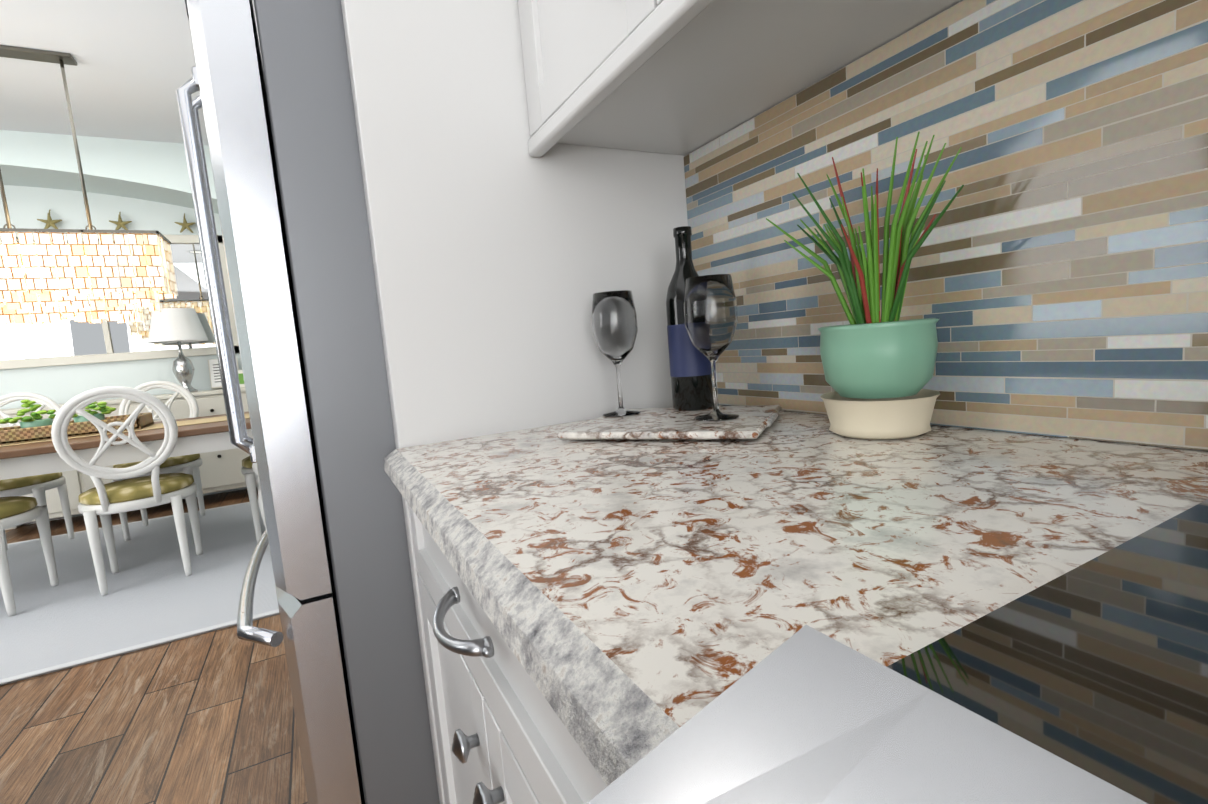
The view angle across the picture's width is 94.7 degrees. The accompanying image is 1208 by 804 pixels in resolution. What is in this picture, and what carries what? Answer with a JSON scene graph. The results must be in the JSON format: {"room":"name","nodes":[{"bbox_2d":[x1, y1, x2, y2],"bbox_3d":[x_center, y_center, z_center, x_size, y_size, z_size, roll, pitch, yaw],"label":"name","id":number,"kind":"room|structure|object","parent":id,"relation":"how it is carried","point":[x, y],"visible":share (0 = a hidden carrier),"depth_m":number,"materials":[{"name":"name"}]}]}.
{"room":"kitchen","nodes":[
{"label":"kitchen","id":0,"kind":"room"},
{"bbox_2d":[0,130,256,516],"bbox_3d":[-4.489,-0.427,4.048,6.820,2.820,0.650,-8,7,-27],"label":"wall","id":1,"kind":"structure","parent":0,"point":[142,185],"depth_m":4.30,"materials":[{"name":"white"}]},
{"bbox_2d":[21,517,63,525],"bbox_3d":[-5.898,1.099,3.650,3.598,0.110,0.013,-8,7,-27],"label":"baseboard","id":2,"kind":"structure","parent":1,"relation":"attached to","point":[52,519],"depth_m":4.39,"materials":[{"name":"white"}]},
{"bbox_2d":[0,210,239,369],"bbox_3d":[-4.056,-0.922,4.460,1.780,1.203,0.063,-8,7,-27],"label":"wall mirror","id":3,"kind":"object","parent":1,"relation":"attached to","point":[65,342],"visible":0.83,"depth_m":4.56,"materials":[{"name":"beige mirror"}]},
{"bbox_2d":[0,0,262,144],"bbox_3d":[-2.222,-1.575,-0.409,7.020,0.050,10.700,-8,7,-27],"label":"ceiling","id":4,"kind":"structure","parent":0,"point":[128,75],"depth_m":3.15,"materials":[{"name":"white paint"}]},
{"bbox_2d":[0,45,177,323],"bbox_3d":[-3.014,-1.135,2.997,0.980,1.427,0.320,-8,7,-27],"label":"chandelier","id":5,"kind":"object","parent":4,"relation":"hanging from","point":[44,270],"visible":1,"depth_m":3.00,"materials":[{"name":"grey"}]},
{"bbox_2d":[0,487,307,803],"bbox_3d":[-1.990,1.269,-0.100,7.020,0.050,10.700,-8,7,-27],"label":"floor","id":6,"kind":"structure","parent":0,"point":[207,718],"depth_m":1.72,"materials":[{"name":"brown wood"}]},
{"bbox_2d":[0,388,256,529],"bbox_3d":[-3.746,0.427,4.452,1.830,0.920,0.488,-8,7,-27],"label":"sideboard","id":7,"kind":"object","parent":6,"relation":"on","point":[220,470],"visible":0.12,"depth_m":4.45,"materials":[{"name":"beige wood"}]},
{"bbox_2d":[148,308,207,391],"bbox_3d":[-3.469,-0.415,4.559,0.400,0.680,0.400,-8,7,-27],"label":"light","id":8,"kind":"object","parent":7,"relation":"on","point":[178,326],"visible":0.85,"depth_m":4.45,"materials":[{"name":"white fabric"}]},
{"bbox_2d":[208,358,238,388],"bbox_3d":[-3.283,-0.246,4.812,0.216,0.258,0.067,-8,7,-27],"label":"framed picture","id":9,"kind":"object","parent":7,"relation":"on","point":[215,377],"visible":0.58,"depth_m":4.78,"materials":[{"name":"white paper"}]},
{"bbox_2d":[238,370,244,387],"bbox_3d":[-3.048,-0.196,4.699,0.150,0.150,0.050,-6,6,-12],"label":"framed picture","id":10,"kind":"object","parent":7,"relation":"on","point":[241,378],"visible":0.15,"depth_m":4.69,"materials":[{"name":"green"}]},
{"bbox_2d":[0,502,278,685],"bbox_3d":[-3.132,1.000,2.927,3.240,0.014,2.500,-8,7,-27],"label":"dining rug","id":11,"kind":"object","parent":6,"relation":"on","point":[155,596],"depth_m":2.75,"materials":[{"name":"grey fabric"}]},
{"bbox_2d":[0,496,58,615],"bbox_3d":[-3.031,0.501,2.619,0.493,1.027,0.570,-8,7,-27],"label":"dining chair","id":12,"kind":"object","parent":11,"relation":"on","point":[16,510],"visible":1,"depth_m":2.69,"materials":[{"name":"white wood"}]},
{"bbox_2d":[0,392,73,549],"bbox_3d":[-3.782,0.460,3.556,0.490,1.027,0.569,-8,7,-27],"label":"dining chair","id":13,"kind":"object","parent":11,"relation":"on","point":[37,486],"visible":0.33,"depth_m":3.63,"materials":[{"name":"white wood"}]},
{"bbox_2d":[51,386,202,595],"bbox_3d":[-2.458,0.420,2.927,0.497,1.027,0.570,-8,7,-27],"label":"dining chair","id":14,"kind":"object","parent":11,"relation":"on","point":[104,502],"visible":1,"depth_m":2.75,"materials":[{"name":"white"}]},
{"bbox_2d":[0,412,268,545],"bbox_3d":[-2.929,0.568,3.153,2.010,0.761,1.000,-8,7,-27],"label":"dining table","id":15,"kind":"object","parent":11,"relation":"on","point":[27,460],"visible":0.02,"depth_m":2.87,"materials":[{"name":"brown wood"}]},
{"bbox_2d":[0,439,51,446],"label":"table runner","id":16,"kind":"object","parent":15,"relation":"on","point":[51,439],"depth_m":2.89,"materials":[{"name":"beige fabric"}]},
{"bbox_2d":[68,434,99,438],"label":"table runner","id":17,"kind":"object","parent":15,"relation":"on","point":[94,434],"depth_m":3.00,"materials":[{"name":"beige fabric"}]},
{"bbox_2d":[0,399,55,444],"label":"basket","id":18,"kind":"object","parent":17,"relation":"on","point":[33,426],"depth_m":2.95,"materials":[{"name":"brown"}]},
{"bbox_2d":[85,402,130,432],"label":"basket","id":19,"kind":"object","parent":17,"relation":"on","point":[102,407],"depth_m":3.13,"materials":[{"name":"green"}]},
{"bbox_2d":[134,423,163,431],"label":"table runner","id":20,"kind":"object","parent":15,"relation":"on","point":[155,426],"depth_m":3.18,"materials":[{"name":"beige fabric"}]},
{"bbox_2d":[176,416,226,425],"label":"table runner","id":21,"kind":"object","parent":15,"relation":"on","point":[193,422],"depth_m":3.35,"materials":[{"name":"beige fabric"}]},
{"bbox_2d":[111,381,204,540],"bbox_3d":[-3.121,0.369,3.899,0.490,1.027,0.569,-8,7,-27],"label":"dining chair","id":22,"kind":"object","parent":11,"relation":"on","point":[189,464],"visible":0.44,"depth_m":3.98,"materials":[{"name":"white"}]},
{"bbox_2d":[241,456,264,541],"bbox_3d":[-2.041,0.310,3.627,0.569,1.027,0.490,-8,7,-27],"label":"dining chair","id":23,"kind":"object","parent":11,"relation":"on","point":[249,474],"visible":0.1,"depth_m":3.39,"materials":[{"name":"white wood"}]},
{"bbox_2d":[176,0,439,803],"bbox_3d":[-0.445,0.017,1.431,0.894,1.852,0.922,-8,7,-27],"label":"refrigerator","id":24,"kind":"object","parent":6,"relation":"on","point":[283,144],"visible":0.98,"depth_m":0.91,"materials":[{"name":"grey metal"}]},
{"bbox_2d":[409,506,606,803],"bbox_3d":[0.150,0.536,0.741,0.658,0.873,0.811,-8,7,-27],"label":"base cabinet","id":25,"kind":"object","parent":6,"relation":"on","point":[504,735],"visible":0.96,"depth_m":0.56,"materials":[{"name":"white wood"}]},
{"bbox_2d":[384,404,1207,785],"bbox_3d":[0.117,0.083,0.693,0.650,0.038,0.813,-8,7,-27],"label":"countertop","id":26,"kind":"structure","parent":25,"relation":"on","point":[636,600],"depth_m":0.39,"materials":[{"name":"stone"}]},
{"bbox_2d":[557,405,781,439],"bbox_3d":[0.117,0.033,0.903,0.308,0.014,0.260,-2,7,24],"label":"cutting board","id":27,"kind":"object","parent":26,"relation":"on","point":[752,422],"visible":0.94,"depth_m":0.83,"materials":[{"name":"stone"}]},
{"bbox_2d":[592,290,639,416],"bbox_3d":[0.023,-0.085,0.987,0.080,0.215,0.080,-8,7,-27],"label":"wine glass","id":28,"kind":"object","parent":27,"relation":"on","point":[614,323],"visible":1,"depth_m":0.95,"materials":[{"name":"clear glass"}]},
{"bbox_2d":[666,226,712,410],"bbox_3d":[0.148,-0.145,0.981,0.075,0.316,0.075,-8,7,-27],"label":"wine bottle","id":29,"kind":"object","parent":27,"relation":"on","point":[690,374],"visible":0.85,"depth_m":0.96,"materials":[{"name":"black glass"}]},
{"bbox_2d":[683,274,738,420],"bbox_3d":[0.166,-0.082,0.853,0.080,0.215,0.080,-8,7,-27],"label":"wine glass","id":30,"kind":"object","parent":27,"relation":"on","point":[710,313],"visible":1,"depth_m":0.82,"materials":[{"name":"clear glass"}]},
{"bbox_2d":[766,132,963,439],"bbox_3d":[0.317,-0.138,0.695,0.212,0.364,0.268,-8,7,-27],"label":"potted plant","id":31,"kind":"object","parent":26,"relation":"on","point":[878,372],"visible":1,"depth_m":0.67,"materials":[{"name":"green leaf"},{"name":"cream ceramic"},{"name":"red leaf"}]},
{"bbox_2d":[341,0,687,803],"bbox_3d":[-0.502,-0.318,1.726,0.699,2.459,1.780,-8,7,-27],"label":"wall","id":32,"kind":"structure","parent":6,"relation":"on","point":[501,256],"depth_m":0.96,"materials":[{"name":"white paint"}]},
{"bbox_2d":[587,499,1207,803],"bbox_3d":[0.454,0.543,0.007,0.762,0.970,0.762,-8,7,-27],"label":"range","id":33,"kind":"object","parent":6,"relation":"on","point":[1086,683],"visible":1,"depth_m":0.18,"materials":[{"name":"grey metal"}]},
{"bbox_3d":[0.613,-0.522,1.100,0.740,2.820,10.600,-8,7,-27],"label":"wall","id":34,"kind":"structure","parent":0,"visible":0},
{"bbox_2d":[518,0,962,155],"bbox_3d":[0.178,-0.844,0.664,0.344,0.772,0.814,-8,7,-27],"label":"upper cabinet","id":35,"kind":"object","parent":34,"relation":"attached to","point":[681,77],"depth_m":0.78,"materials":[{"name":"white wood"}]},
{"bbox_2d":[684,0,1207,450],"bbox_3d":[1.064,-0.142,-0.492,0.009,0.508,3.764,-8,7,-27],"label":"backsplash","id":36,"kind":"structure","parent":34,"relation":"attached to","point":[1057,283],"depth_m":0.64,"materials":[{"name":"tile"}]}
]}

